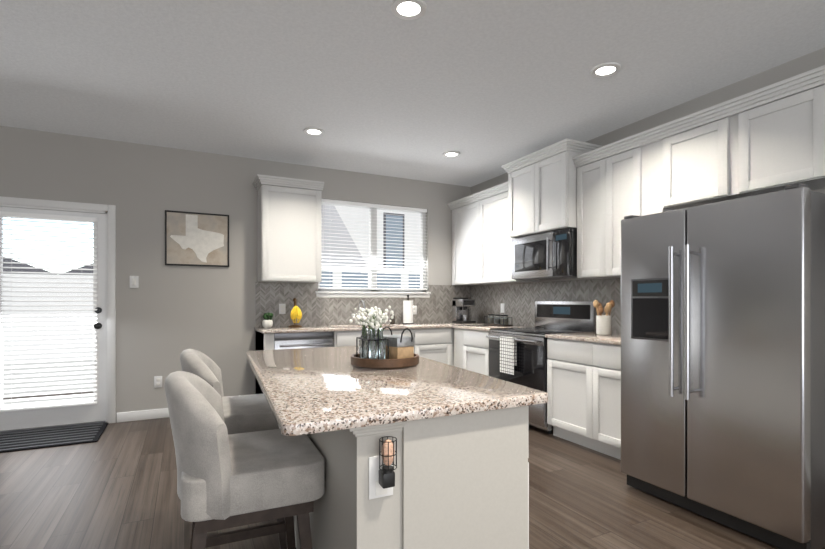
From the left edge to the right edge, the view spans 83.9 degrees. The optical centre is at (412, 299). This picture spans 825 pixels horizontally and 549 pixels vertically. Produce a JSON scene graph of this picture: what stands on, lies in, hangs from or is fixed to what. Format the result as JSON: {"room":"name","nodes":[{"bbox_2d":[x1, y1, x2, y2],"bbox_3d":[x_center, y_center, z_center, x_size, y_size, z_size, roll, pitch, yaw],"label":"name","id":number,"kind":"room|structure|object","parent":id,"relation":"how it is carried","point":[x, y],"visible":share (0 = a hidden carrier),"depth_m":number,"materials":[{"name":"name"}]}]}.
{"room":"kitchen","nodes":[
{"label":"kitchen","id":0,"kind":"room"},
{"bbox_2d":[0,126,470,421],"bbox_3d":[-2.625,-0.180,4.726,7.900,2.760,0.160,0,0,-26],"label":"wall","id":1,"kind":"structure","parent":0,"point":[167,316],"depth_m":4.71,"materials":[{"name":"grey paint"}]},
{"bbox_2d":[0,196,115,433],"bbox_3d":[-3.406,0.138,4.308,1.060,2.125,0.214,0,0,-26],"label":"door","id":2,"kind":"structure","parent":1,"relation":"attached to","point":[13,420],"depth_m":4.44,"materials":[{"name":"paint"}]},
{"bbox_2d":[0,211,96,411],"bbox_3d":[-3.375,0.105,4.247,0.760,1.790,0.047,0,0,-26],"label":"blinds","id":3,"kind":"object","parent":2,"relation":"attached to","point":[43,216],"visible":0.94,"depth_m":4.24,"materials":[{"name":"white plastic"}]},
{"bbox_2d":[130,276,138,287],"bbox_3d":[-2.765,-0.180,4.559,0.076,0.120,0.010,0,0,-26],"label":"light switch","id":4,"kind":"object","parent":1,"relation":"attached to","point":[134,281],"visible":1,"depth_m":4.56,"materials":[{"name":"white plastic"}]},
{"bbox_2d":[117,408,168,422],"bbox_3d":[-3.930,1.153,3.981,4.900,0.095,0.014,0,0,-26],"label":"baseboard","id":5,"kind":"structure","parent":1,"relation":"attached to","point":[142,415],"depth_m":4.58,"materials":[{"name":"white wood"}]},
{"bbox_2d":[154,376,161,387],"bbox_3d":[-2.578,0.830,4.653,0.072,0.116,0.008,0,0,-26],"label":"electrical outlet plate","id":6,"kind":"object","parent":1,"relation":"attached to","point":[157,381],"visible":1,"depth_m":4.65,"materials":[{"name":"white plastic"}]},
{"bbox_2d":[165,210,228,266],"bbox_3d":[-2.248,-0.635,4.809,0.610,0.560,0.022,0,0,-26],"label":"frame","id":7,"kind":"object","parent":1,"relation":"attached to","point":[195,239],"visible":0.98,"depth_m":4.80,"materials":[{"name":"beige paper"}]},
{"bbox_2d":[279,304,285,313],"bbox_3d":[-1.473,0.100,5.194,0.072,0.116,0.008,0,0,-26],"label":"outlet","id":8,"kind":"object","parent":1,"relation":"attached to","point":[282,308],"visible":1,"depth_m":5.19,"materials":[{"name":"white plastic"}]},
{"bbox_2d":[252,174,323,282],"bbox_3d":[-1.366,-0.748,5.047,0.702,1.095,0.380,0,0,-26],"label":"upper cabinet","id":9,"kind":"object","parent":1,"relation":"attached to","point":[289,229],"visible":1,"depth_m":4.93,"materials":[{"name":"white wood"}]},
{"bbox_2d":[255,282,470,326],"bbox_3d":[-0.465,0.050,5.704,2.840,0.500,0.008,0,0,-26],"label":"backsplash","id":10,"kind":"structure","parent":1,"relation":"attached to","point":[435,307],"depth_m":5.46,"materials":[{"name":"grey tile"}]},
{"bbox_2d":[315,203,430,297],"bbox_3d":[-0.475,-0.615,5.759,1.530,1.170,0.160,0,0,-26],"label":"window","id":11,"kind":"structure","parent":1,"relation":"in","point":[350,293],"depth_m":5.78,"materials":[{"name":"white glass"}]},
{"bbox_2d":[318,199,426,289],"bbox_3d":[-0.467,-0.664,5.743,1.458,1.068,0.054,0,0,-26],"label":"window blinds","id":12,"kind":"object","parent":11,"relation":"attached to","point":[348,203],"visible":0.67,"depth_m":5.72,"materials":[{"name":"white plastic"}]},
{"bbox_2d":[413,306,416,314],"bbox_3d":[0.023,0.130,5.937,0.072,0.116,0.008,0,0,-26],"label":"outlet","id":13,"kind":"object","parent":1,"relation":"attached to","point":[414,310],"visible":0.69,"depth_m":5.94,"materials":[{"name":"white plastic"}]},
{"bbox_2d":[0,417,824,548],"bbox_3d":[-0.553,1.250,0.552,7.900,0.100,9.480,0,0,-26],"label":"floor","id":14,"kind":"structure","parent":0,"point":[114,486],"depth_m":2.69,"materials":[{"name":"brown wood"}]},
{"bbox_2d":[0,423,107,452],"bbox_3d":[-3.247,1.192,3.943,0.990,0.014,0.630,0,0,-26],"label":"rug","id":15,"kind":"object","parent":14,"relation":"on","point":[34,439],"visible":1,"depth_m":3.97,"materials":[{"name":"fabric"}]},
{"bbox_2d":[180,349,286,548],"bbox_3d":[-0.911,0.723,2.358,0.507,0.955,0.530,0,0,-26],"label":"bar stool","id":16,"kind":"object","parent":14,"relation":"on","point":[247,413],"visible":0.35,"depth_m":2.18,"materials":[{"name":"fabric"}]},
{"bbox_2d":[164,371,323,548],"bbox_3d":[-0.600,0.723,1.637,0.501,0.955,0.531,0,0,-26],"label":"bar stool","id":17,"kind":"object","parent":14,"relation":"on","point":[225,480],"visible":0.92,"depth_m":1.44,"materials":[{"name":"fabric"}]},
{"bbox_2d":[262,332,333,393],"bbox_3d":[-1.239,0.765,4.991,0.620,0.869,0.595,0,0,-26],"label":"dishwasher","id":18,"kind":"object","parent":14,"relation":"on","point":[270,340],"depth_m":4.69,"materials":[{"name":"silver metal"}]},
{"bbox_2d":[254,322,478,331],"bbox_3d":[-0.332,0.350,5.418,2.852,0.100,0.635,0,0,-26],"label":"countertop","id":19,"kind":"structure","parent":18,"relation":"on","point":[324,328],"depth_m":5.01,"materials":[{"name":"beige stone"}]},
{"bbox_2d":[262,312,272,327],"bbox_3d":[-1.558,0.216,4.943,0.116,0.165,0.112,0,0,-26],"label":"plant pot","id":20,"kind":"object","parent":19,"relation":"on","point":[267,323],"visible":1,"depth_m":4.91,"materials":[{"name":"white ceramic"}]},
{"bbox_2d":[288,298,301,327],"bbox_3d":[-1.288,0.138,5.047,0.150,0.322,0.163,0,0,-26],"label":"vase","id":21,"kind":"object","parent":19,"relation":"on","point":[296,312],"visible":1,"depth_m":4.99,"materials":[{"name":"yellow ceramic"}]},
{"bbox_2d":[358,300,364,323],"bbox_3d":[-0.579,0.150,5.488,0.113,0.300,0.217,0,0,-26],"label":"faucet","id":22,"kind":"object","parent":19,"relation":"on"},
{"bbox_2d":[390,309,394,323],"bbox_3d":[-0.244,0.208,5.665,0.060,0.182,0.075,0,0,-26],"label":"soap dispenser","id":23,"kind":"object","parent":19,"relation":"on","point":[392,321],"visible":0.75,"depth_m":5.65,"materials":[{"name":"glass"}]},
{"bbox_2d":[402,295,413,323],"bbox_3d":[-0.055,0.117,5.734,0.150,0.364,0.150,0,0,-26],"label":"paper towel holder","id":24,"kind":"object","parent":19,"relation":"on","point":[407,311],"visible":1,"depth_m":5.68,"materials":[{"name":"white paper"}]},
{"bbox_2d":[452,298,475,323],"bbox_3d":[0.668,0.134,5.941,0.200,0.330,0.271,0,0,-26],"label":"coffee machine","id":25,"kind":"object","parent":19,"relation":"on","point":[460,310],"visible":1,"depth_m":5.93,"materials":[{"name":"black plastic"}]},
{"bbox_2d":[334,324,421,356],"bbox_3d":[-0.507,0.765,5.339,1.000,0.869,0.622,0,0,-26],"label":"base cabinet","id":26,"kind":"object","parent":14,"relation":"on","point":[341,339],"depth_m":5.12,"materials":[{"name":"white wood"}]},
{"bbox_2d":[294,406,528,548],"bbox_3d":[-0.209,0.766,2.109,0.733,0.869,1.686,0,0,-26],"label":"kitchen island","id":27,"kind":"object","parent":14,"relation":"on","point":[461,471],"depth_m":1.35,"materials":[{"name":"wood"}]},
{"bbox_2d":[379,436,396,488],"bbox_3d":[-0.066,0.436,1.230,0.050,0.128,0.055,0,0,-26],"label":"night light","id":28,"kind":"object","parent":27,"relation":"attached to","point":[387,474],"visible":0.98,"depth_m":1.22,"materials":[{"name":"black plastic"}]},
{"bbox_2d":[246,346,547,437],"bbox_3d":[-0.267,0.315,2.089,0.954,0.030,1.740,0,0,-26],"label":"island countertop","id":29,"kind":"structure","parent":27,"relation":"on","point":[307,391],"depth_m":1.49,"materials":[{"name":"beige stone"}]},
{"bbox_2d":[351,353,418,368],"bbox_3d":[-0.128,0.278,2.136,0.316,0.042,0.316,0,0,-26],"label":"wood tray","id":30,"kind":"object","parent":29,"relation":"on","point":[384,363],"visible":0.75,"depth_m":2.00,"materials":[{"name":"brown wood"}]},
{"bbox_2d":[349,306,393,358],"bbox_3d":[-0.202,0.151,2.113,0.201,0.252,0.288,0,0,-26],"label":"flower vase","id":31,"kind":"object","parent":30,"relation":"on","point":[372,343],"visible":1,"depth_m":2.06,"materials":[{"name":"clear glass"}]},
{"bbox_2d":[383,326,414,358],"bbox_3d":[-0.075,0.201,2.156,0.096,0.148,0.183,0,0,-34],"label":"caddy","id":32,"kind":"object","parent":30,"relation":"on","point":[401,346],"visible":0.81,"depth_m":2.09,"materials":[{"name":"wood"}]},
{"bbox_2d":[422,328,453,365],"bbox_3d":[0.066,0.765,5.623,0.578,0.869,0.622,0,0,-26],"label":"base cabinet","id":33,"kind":"object","parent":14,"relation":"on","point":[434,341],"depth_m":5.41,"materials":[{"name":"white wood"}]},
{"bbox_2d":[454,328,459,367],"bbox_3d":[0.848,0.765,5.476,0.687,0.870,0.296,0,0,-26],"label":"base cabinet","id":34,"kind":"object","parent":14,"relation":"on","point":[456,330],"depth_m":5.39,"materials":[{"name":"wood"}]},
{"bbox_2d":[460,328,488,375],"bbox_3d":[0.998,0.765,5.175,0.687,0.870,0.500,0,0,-26],"label":"base cabinet","id":35,"kind":"object","parent":14,"relation":"on","point":[474,346],"depth_m":5.04,"materials":[{"name":"wood"}]},
{"bbox_2d":[452,324,531,331],"bbox_3d":[0.939,0.315,5.278,0.700,0.030,0.737,0,0,-26],"label":"countertop","id":36,"kind":"structure","parent":35,"relation":"on","point":[481,327],"depth_m":5.20,"materials":[{"name":"beige stone"}]},
{"bbox_2d":[484,314,512,325],"bbox_3d":[1.004,0.234,5.399,0.140,0.129,0.380,0,0,-26],"label":"rack","id":37,"kind":"object","parent":36,"relation":"on","point":[497,320],"visible":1,"depth_m":5.35,"materials":[{"name":"clear glass"}]},
{"bbox_2d":[486,301,598,433],"bbox_3d":[1.250,0.605,4.550,0.755,1.190,0.824,0,0,-26],"label":"range oven","id":38,"kind":"object","parent":14,"relation":"on","point":[517,355],"visible":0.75,"depth_m":4.38,"materials":[{"name":"silver metal"}]},
{"bbox_2d":[547,340,583,445],"bbox_3d":[1.611,0.765,3.939,0.687,0.870,0.571,0,0,-26],"label":"base cabinet","id":39,"kind":"object","parent":14,"relation":"on","point":[565,361],"depth_m":3.85,"materials":[{"name":"wood"}]},
{"bbox_2d":[584,344,620,459],"bbox_3d":[1.814,0.765,3.530,0.687,0.870,0.582,0,0,-26],"label":"base cabinet","id":40,"kind":"object","parent":14,"relation":"on","point":[584,388],"depth_m":3.51,"materials":[{"name":"wood"}]},
{"bbox_2d":[545,332,620,347],"bbox_3d":[1.708,0.315,3.730,0.700,0.030,1.033,0,0,-26],"label":"countertop","id":41,"kind":"structure","parent":40,"relation":"on","point":[588,337],"depth_m":3.77,"materials":[{"name":"beige stone"}]},
{"bbox_2d":[593,300,614,334],"bbox_3d":[1.666,0.148,3.998,0.168,0.301,0.170,0,0,-26],"label":"utensil crock","id":42,"kind":"object","parent":41,"relation":"on","point":[603,324],"visible":1,"depth_m":3.95,"materials":[{"name":"white ceramic"}]},
{"bbox_2d":[621,183,824,548],"bbox_3d":[1.964,0.334,2.714,1.068,1.733,0.975,0,0,-26],"label":"refrigerator","id":43,"kind":"object","parent":14,"relation":"on","point":[723,362],"visible":1,"depth_m":2.34,"materials":[{"name":"silver metal"}]},
{"bbox_2d":[0,0,824,186],"bbox_3d":[-0.553,-1.610,0.552,7.900,0.100,9.480,0,0,-26],"label":"ceiling","id":44,"kind":"structure","parent":0,"point":[487,89],"depth_m":3.12,"materials":[{"name":"white paint"}]},
{"bbox_2d":[303,127,323,135],"bbox_3d":[-0.909,-1.554,4.238,0.190,0.012,0.190,0,0,-26],"label":"recessed light","id":45,"kind":"object","parent":44,"relation":"in","point":[313,131],"visible":0.98,"depth_m":4.23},
{"bbox_2d":[391,0,426,19],"bbox_3d":[-0.020,-1.554,2.446,0.190,0.012,0.190,0,0,-26],"label":"recessed light","id":46,"kind":"object","parent":44,"relation":"in","point":[408,9],"visible":1,"depth_m":2.45,"materials":[{"name":"white plastic"}]},
{"bbox_2d":[443,151,460,157],"bbox_3d":[0.417,-1.554,4.896,0.190,0.012,0.190,0,0,-26],"label":"recessed light","id":47,"kind":"object","parent":44,"relation":"in","point":[450,154],"visible":1,"depth_m":4.88,"materials":[{"name":"white plastic"}]},
{"bbox_2d":[591,62,620,77],"bbox_3d":[1.306,-1.554,3.104,0.190,0.012,0.190,0,0,-26],"label":"recessed light","id":48,"kind":"object","parent":44,"relation":"in","point":[607,69],"visible":0.98,"depth_m":3.10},
{"bbox_2d":[471,47,824,281],"bbox_3d":[2.949,-0.180,2.201,0.160,2.760,9.320,0,0,-26],"label":"wall","id":49,"kind":"structure","parent":0,"point":[800,65],"depth_m":3.46,"materials":[{"name":"grey paint"}]},
{"bbox_2d":[450,201,474,284],"bbox_3d":[0.825,-0.716,5.922,0.332,1.032,0.741,0,0,-26],"label":"upper cabinet","id":50,"kind":"object","parent":49,"relation":"attached to","point":[463,216],"depth_m":5.91,"materials":[{"name":"white wood"}]},
{"bbox_2d":[501,303,503,312],"bbox_3d":[1.115,0.100,5.689,0.006,0.116,0.072,0,0,-26],"label":"electrical outlet plate","id":51,"kind":"object","parent":49,"relation":"attached to","point":[502,307],"visible":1,"depth_m":5.68,"materials":[{"name":"white plastic"}]},
{"bbox_2d":[475,185,538,284],"bbox_3d":[1.099,-0.716,5.369,0.332,1.032,0.741,0,0,-26],"label":"upper cabinet","id":52,"kind":"object","parent":49,"relation":"attached to","point":[481,247],"depth_m":5.34,"materials":[{"name":"white wood"}]},
{"bbox_2d":[471,278,620,332],"bbox_3d":[1.515,0.050,4.901,0.008,0.500,3.192,0,0,-26],"label":"backsplash","id":53,"kind":"structure","parent":49,"relation":"attached to","point":[518,300],"depth_m":5.19,"materials":[{"name":"grey tile"}]},
{"bbox_2d":[502,138,602,237],"bbox_3d":[1.385,-1.052,4.617,0.490,0.775,0.940,0,0,-26],"label":"upper cabinet","id":54,"kind":"object","parent":49,"relation":"attached to","point":[542,190],"visible":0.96,"depth_m":4.41,"materials":[{"name":"white wood"}]},
{"bbox_2d":[512,228,577,279],"bbox_3d":[1.401,-0.439,4.625,0.454,0.438,0.830,0,0,-26],"label":"microwave","id":55,"kind":"object","parent":54,"relation":"attached to","point":[552,255],"visible":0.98,"depth_m":4.46,"materials":[{"name":"silver metal"}]},
{"bbox_2d":[576,157,611,278],"bbox_3d":[1.732,-0.716,4.094,0.332,1.032,0.391,0,0,-26],"label":"upper cabinet","id":56,"kind":"object","parent":49,"relation":"attached to","point":[586,170],"depth_m":4.10,"materials":[{"name":"white wood"}]},
{"bbox_2d":[596,141,651,277],"bbox_3d":[1.851,-0.716,3.854,0.332,1.032,0.392,0,0,-26],"label":"upper cabinet","id":57,"kind":"object","parent":49,"relation":"attached to","point":[618,171],"depth_m":3.84,"materials":[{"name":"white wood"}]},
{"bbox_2d":[640,109,739,213],"bbox_3d":[2.089,-0.961,3.375,0.332,0.542,0.678,0,0,-26],"label":"upper cabinet","id":58,"kind":"object","parent":49,"relation":"attached to","point":[685,167],"depth_m":3.29,"materials":[{"name":"white wood"}]},
{"bbox_2d":[728,77,824,197],"bbox_3d":[2.356,-0.961,2.838,0.332,0.542,0.522,0,0,-26],"label":"upper cabinet","id":59,"kind":"object","parent":49,"relation":"attached to","point":[768,139],"depth_m":2.78,"materials":[{"name":"white wood"}]},
{"label":"outside","id":60,"kind":"structure","parent":0,"visible":0},
{"bbox_2d":[3,360,92,407],"bbox_3d":[-46.929,1.310,72.047,100.000,0.020,159.840,0,0,-26],"label":"ground","id":61,"kind":"structure","parent":60,"point":[45,372],"depth_m":7.60,"materials":[{"name":"white"}]},
{"bbox_2d":[3,274,92,361],"bbox_3d":[-12.487,0.375,7.612,12.400,1.850,0.100,0,0,-26],"label":"fence","id":62,"kind":"object","parent":61,"relation":"on","point":[48,312],"depth_m":9.86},
{"bbox_2d":[3,256,92,274],"bbox_3d":[-32.256,-1.350,30.119,29.800,5.300,24.000,0,0,-26],"label":"houses","id":63,"kind":"structure","parent":61,"relation":"on","point":[36,270],"depth_m":37.35},
{"bbox_2d":[3,388,92,399],"bbox_3d":[-6.086,1.294,5.737,6.200,0.009,0.450,0,0,-26],"label":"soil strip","id":64,"kind":"object","parent":61,"relation":"on","point":[21,397],"depth_m":6.20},
{"bbox_2d":[320,204,420,287],"bbox_3d":[-3.198,-1.950,15.438,11.200,6.500,9.140,0,0,-26],"label":"window blinds","id":65,"kind":"object","parent":61,"relation":"on","point":[415,221],"depth_m":11.89,"materials":[{"name":"white plastic"}]}
]}

